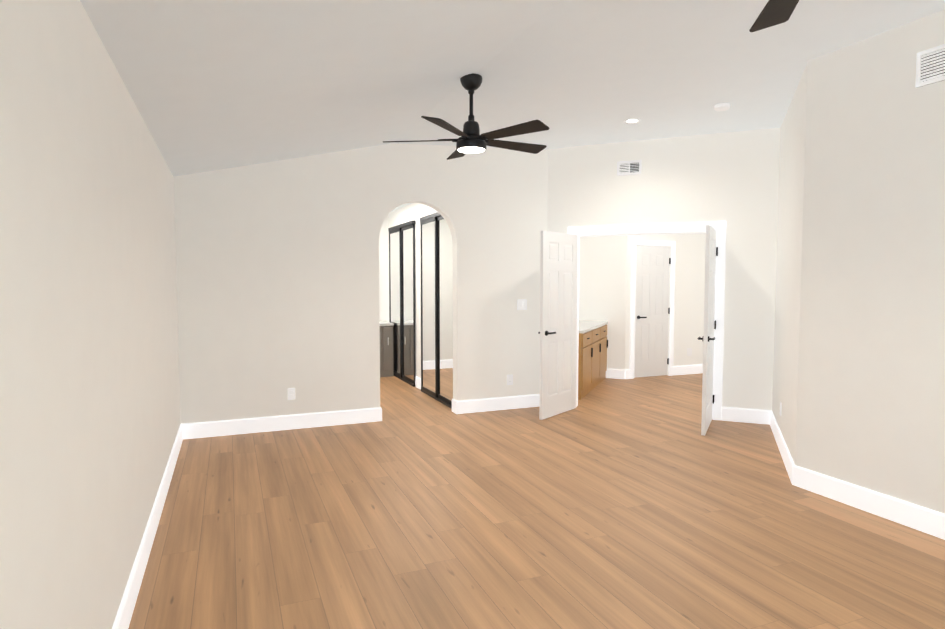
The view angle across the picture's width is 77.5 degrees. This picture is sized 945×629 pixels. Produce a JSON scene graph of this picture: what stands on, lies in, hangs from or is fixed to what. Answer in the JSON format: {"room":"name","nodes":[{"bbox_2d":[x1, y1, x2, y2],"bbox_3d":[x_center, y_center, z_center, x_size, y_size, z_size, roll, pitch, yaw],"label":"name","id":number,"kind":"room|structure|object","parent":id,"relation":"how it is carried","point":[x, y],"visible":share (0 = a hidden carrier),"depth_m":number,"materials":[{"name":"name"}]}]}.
{"room":"empty bedroom","nodes":[
{"label":"empty bedroom","id":0,"kind":"room"},
{"bbox_2d":[0,0,180,628],"bbox_3d":[-1.298,0.168,1.791,0.140,2.460,8.280,-1,4,-22],"label":"wall","id":1,"kind":"structure","parent":0,"point":[90,421],"depth_m":1.87,"materials":[{"name":"beige paint"}]},
{"bbox_2d":[112,424,182,628],"bbox_3d":[-1.200,1.325,1.823,0.016,0.145,8.140,-1,4,-22],"label":"baseboard","id":2,"kind":"structure","parent":1,"relation":"attached to","point":[126,609],"depth_m":3.11,"materials":[{"name":"white wood"}]},
{"bbox_2d":[80,0,560,176],"bbox_3d":[-0.362,-1.350,2.071,2.270,0.632,8.640,-1,4,-22],"label":"ceiling","id":3,"kind":"structure","parent":0,"point":[211,85],"depth_m":3.22,"materials":[{"name":"paint"}]},
{"bbox_2d":[174,143,547,423],"bbox_3d":[-0.919,-0.383,6.328,4.046,3.039,0.140,-1,4,-22],"label":"wall","id":4,"kind":"structure","parent":0,"point":[277,270],"depth_m":6.04,"materials":[{"name":"beige paint"}]},
{"bbox_2d":[182,408,380,438],"bbox_3d":[-1.872,1.089,5.934,1.920,0.145,0.016,-1,4,-22],"label":"baseboard","id":5,"kind":"structure","parent":4,"relation":"attached to","point":[243,426],"depth_m":5.90,"materials":[{"name":"white wood"}]},
{"bbox_2d":[288,388,294,399],"bbox_3d":[-1.827,0.801,5.939,0.072,0.115,0.009,-1,4,-22],"label":"outlet","id":6,"kind":"object","parent":4,"relation":"attached to","point":[291,393],"visible":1,"depth_m":5.94,"materials":[{"name":"white plastic"}]},
{"bbox_2d":[452,399,457,413],"bbox_3d":[-0.202,1.045,6.699,0.016,0.145,0.156,-1,4,-22],"label":"baseboard","id":7,"kind":"structure","parent":4,"relation":"attached to","point":[455,406],"depth_m":6.67,"materials":[{"name":"white wood"}]},
{"bbox_2d":[458,394,539,413],"bbox_3d":[0.364,1.036,6.857,1.152,0.145,0.016,-1,4,-22],"label":"baseboard","id":8,"kind":"structure","parent":4,"relation":"attached to","point":[492,404],"depth_m":6.82,"materials":[{"name":"white wood"}]},
{"bbox_2d":[507,375,512,384],"bbox_3d":[0.437,0.762,6.875,0.072,0.115,0.009,-1,4,-22],"label":"outlet","id":9,"kind":"object","parent":4,"relation":"attached to","point":[509,379],"visible":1,"depth_m":6.87,"materials":[{"name":"white plastic"}]},
{"bbox_2d":[517,300,526,309],"bbox_3d":[0.580,-0.115,6.884,0.118,0.118,0.010,-1,4,-22],"label":"light switch","id":10,"kind":"object","parent":4,"relation":"attached to","point":[521,304],"visible":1,"depth_m":6.88,"materials":[{"name":"white plastic"}]},
{"bbox_2d":[379,214,388,321],"bbox_3d":[-1.976,-0.343,9.459,1.480,2.600,0.100,-1,4,-22],"label":"wall","id":11,"kind":"structure","parent":0,"point":[384,274],"depth_m":9.61,"materials":[{"name":"beige paint"}]},
{"bbox_2d":[391,203,410,211],"bbox_3d":[-1.371,-1.607,7.919,1.480,0.100,3.270,-1,4,-22],"label":"ceiling","id":12,"kind":"structure","parent":0,"point":[400,206],"depth_m":8.74,"materials":[{"name":"paint"}]},
{"bbox_2d":[389,203,436,378],"bbox_3d":[-0.714,-0.271,8.214,0.100,2.600,3.170,-1,4,-22],"label":"wall","id":13,"kind":"structure","parent":0,"point":[410,212],"depth_m":8.23,"materials":[{"name":"beige paint"}]},
{"bbox_2d":[388,220,415,386],"bbox_3d":[-1.070,-0.179,8.884,0.050,2.340,1.330,-1,4,-22],"label":"closet","id":14,"kind":"object","parent":13,"relation":"attached to","point":[402,277],"visible":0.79,"depth_m":8.80,"materials":[{"name":"black metal"}]},
{"bbox_2d":[415,376,420,389],"bbox_3d":[-0.767,0.956,8.262,0.016,0.145,3.170,-1,4,-22],"label":"baseboard","id":15,"kind":"structure","parent":13,"relation":"attached to","point":[418,382],"depth_m":8.21,"materials":[{"name":"white wood"}]},
{"bbox_2d":[420,212,452,408],"bbox_3d":[-0.441,-0.092,7.367,0.050,2.340,1.260,-1,4,-22],"label":"closet","id":16,"kind":"object","parent":13,"relation":"attached to","point":[436,255],"visible":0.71,"depth_m":7.35,"materials":[{"name":"black metal"}]},
{"bbox_2d":[128,373,944,628],"bbox_3d":[2.407,1.236,5.512,10.600,0.100,13.000,-1,4,-22],"label":"floor","id":17,"kind":"structure","parent":0,"point":[634,503],"depth_m":3.53,"materials":[{"name":"brown wood"}]},
{"bbox_2d":[379,321,393,376],"bbox_3d":[-1.484,0.545,9.359,0.355,0.840,0.515,-1,4,-22],"label":"base cabinet","id":18,"kind":"object","parent":17,"relation":"on","point":[386,351],"visible":0.54,"depth_m":9.16,"materials":[{"name":"grey wood"}]},
{"bbox_2d":[578,332,607,399],"bbox_3d":[1.448,0.603,8.340,1.679,0.840,1.679,-1,4,-22],"label":"bathroom vanity","id":19,"kind":"object","parent":17,"relation":"on","point":[592,354],"depth_m":7.89,"materials":[{"name":"brown wood"}]},
{"bbox_2d":[579,320,607,331],"bbox_3d":[1.461,0.164,8.310,1.694,0.040,1.694,-1,4,-22],"label":"countertop","id":20,"kind":"structure","parent":19,"relation":"on","point":[584,326],"depth_m":8.35,"materials":[{"name":"white stone"}]},
{"bbox_2d":[579,235,626,369],"bbox_3d":[1.896,-0.336,9.163,0.980,2.620,0.120,1,4,22],"label":"wall","id":21,"kind":"structure","parent":0,"point":[602,278],"depth_m":9.03,"materials":[{"name":"beige paint"}]},
{"bbox_2d":[606,369,624,378],"bbox_3d":[1.926,0.905,9.148,0.860,0.145,0.016,1,4,22],"label":"baseboard","id":22,"kind":"structure","parent":21,"relation":"attached to","point":[616,373],"depth_m":9.03,"materials":[{"name":"white wood"}]},
{"bbox_2d":[547,128,779,419],"bbox_3d":[2.033,-0.404,6.597,2.428,3.050,0.140,1,4,22],"label":"wall","id":23,"kind":"structure","parent":0,"point":[731,179],"depth_m":6.26,"materials":[{"name":"beige paint"}]},
{"bbox_2d":[538,231,577,419],"bbox_3d":[0.969,0.106,6.562,0.676,2.020,0.434,-1,4,-22],"label":"door leaf","id":24,"kind":"structure","parent":23,"relation":"in","point":[558,304],"depth_m":6.51,"materials":[{"name":"white wood"}]},
{"bbox_2d":[617,160,641,175],"bbox_3d":[1.749,-1.634,6.562,0.260,0.150,0.012,1,4,22],"label":"air vent","id":25,"kind":"object","parent":23,"relation":"in","point":[629,168],"visible":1,"depth_m":6.56,"materials":[{"name":"white metal"}]},
{"bbox_2d":[568,221,725,419],"bbox_3d":[1.925,0.056,6.668,1.690,2.125,0.180,1,4,22],"label":"door frame","id":26,"kind":"structure","parent":23,"relation":"attached to","point":[666,228],"depth_m":6.33,"materials":[{"name":"white wood"}]},
{"bbox_2d":[698,225,717,435],"bbox_3d":[2.407,0.141,5.963,0.611,2.020,0.521,-1,4,-22],"label":"door leaf","id":27,"kind":"structure","parent":23,"relation":"in","point":[711,254],"depth_m":5.75,"materials":[{"name":"white wood"}]},
{"bbox_2d":[722,407,770,424],"bbox_3d":[2.902,1.072,6.236,0.480,0.145,0.016,1,4,22],"label":"baseboard","id":28,"kind":"structure","parent":23,"relation":"attached to","point":[746,415],"depth_m":6.23,"materials":[{"name":"white wood"}]},
{"bbox_2d":[625,233,705,375],"bbox_3d":[3.966,-0.364,9.662,3.600,2.620,0.120,-1,4,-22],"label":"wall","id":29,"kind":"structure","parent":0,"point":[689,286],"depth_m":9.36,"materials":[{"name":"beige paint"}]},
{"bbox_2d":[625,369,629,378],"bbox_3d":[2.370,0.913,9.001,0.090,0.145,0.016,-1,4,-22],"label":"baseboard","id":30,"kind":"structure","parent":29,"relation":"attached to","point":[627,373],"depth_m":8.99,"materials":[{"name":"white wood"}]},
{"bbox_2d":[634,246,670,377],"bbox_3d":[2.793,-0.041,9.124,0.663,2.020,0.093,-1,4,-22],"label":"door","id":31,"kind":"structure","parent":29,"relation":"in","point":[652,310],"depth_m":9.13,"materials":[{"name":"white wood"}]},
{"bbox_2d":[630,240,674,378],"bbox_3d":[2.791,-0.078,9.117,0.820,2.110,0.018,-1,4,-22],"label":"door frame","id":32,"kind":"structure","parent":29,"relation":"attached to","point":[633,279],"depth_m":9.03,"materials":[{"name":"white wood"}]},
{"bbox_2d":[673,364,702,374],"bbox_3d":[4.413,0.865,9.844,2.690,0.145,0.016,-1,4,-22],"label":"baseboard","id":33,"kind":"structure","parent":29,"relation":"attached to","point":[688,369],"depth_m":9.44,"materials":[{"name":"white wood"}]},
{"bbox_2d":[393,0,944,149],"bbox_3d":[1.703,-1.717,2.905,2.200,0.205,8.640,-1,4,-22],"label":"ceiling","id":34,"kind":"structure","parent":0,"point":[571,73],"depth_m":3.97,"materials":[{"name":"paint"}]},
{"bbox_2d":[383,73,548,159],"bbox_3d":[0.006,-1.424,4.212,1.212,0.521,1.219,-1,4,-22],"label":"fan","id":35,"kind":"object","parent":34,"relation":"hanging from","point":[471,139],"visible":0.98,"depth_m":4.13,"materials":[{"name":"black metal"}]},
{"bbox_2d":[624,119,639,123],"bbox_3d":[1.539,-1.865,5.679,0.156,0.008,0.156,-1,4,-22],"label":"recessed light","id":36,"kind":"object","parent":34,"relation":"in","point":[630,121],"visible":1,"depth_m":5.69,"materials":[{"name":"white"}]},
{"bbox_2d":[749,0,798,31],"bbox_3d":[1.036,-1.278,1.664,1.231,0.521,1.170,-1,4,-22],"label":"fan","id":37,"kind":"object","parent":34,"relation":"hanging from","point":[774,12],"visible":1,"depth_m":2.21,"materials":[{"name":"black wood"}]},
{"bbox_2d":[588,61,807,144],"bbox_3d":[2.810,-1.944,5.952,2.180,0.100,3.840,-1,4,-22],"label":"ceiling","id":38,"kind":"structure","parent":0,"point":[762,103],"depth_m":5.50,"materials":[{"name":"paint"}]},
{"bbox_2d":[714,103,729,110],"bbox_3d":[2.210,-1.833,5.211,0.128,0.038,0.128,-1,4,-22],"label":"smoke detector","id":39,"kind":"object","parent":38,"relation":"attached to","point":[722,107],"visible":1,"depth_m":5.17,"materials":[{"name":"white plastic"}]},
{"bbox_2d":[772,62,807,463],"bbox_3d":[2.841,-0.323,5.197,0.140,3.050,2.110,1,4,22],"label":"wall","id":40,"kind":"structure","parent":0,"point":[789,245],"depth_m":4.92,"materials":[{"name":"beige paint"}]},
{"bbox_2d":[770,411,794,482],"bbox_3d":[2.742,1.129,5.246,0.016,0.145,1.970,1,4,22],"label":"baseboard return","id":41,"kind":"object","parent":40,"relation":"attached to","point":[784,452],"visible":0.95,"depth_m":5.00,"materials":[{"name":"white wood"}]},
{"bbox_2d":[795,9,944,513],"bbox_3d":[3.398,-0.137,1.958,0.140,3.050,5.030,-1,4,-22],"label":"wall","id":42,"kind":"structure","parent":0,"point":[870,415],"depth_m":3.76,"materials":[{"name":"beige paint"}]},
{"bbox_2d":[792,465,944,539],"bbox_3d":[3.325,1.314,2.014,0.016,0.145,5.036,-1,4,-22],"label":"baseboard","id":43,"kind":"structure","parent":42,"relation":"attached to","point":[920,518],"depth_m":3.79,"materials":[{"name":"white wood"}]},
{"bbox_2d":[916,44,944,87],"bbox_3d":[2.714,-1.444,3.339,0.012,0.200,0.360,-1,4,-22],"label":"air vent","id":44,"kind":"object","parent":42,"relation":"in","point":[930,66],"visible":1,"depth_m":3.43,"materials":[{"name":"white metal"}]}
]}

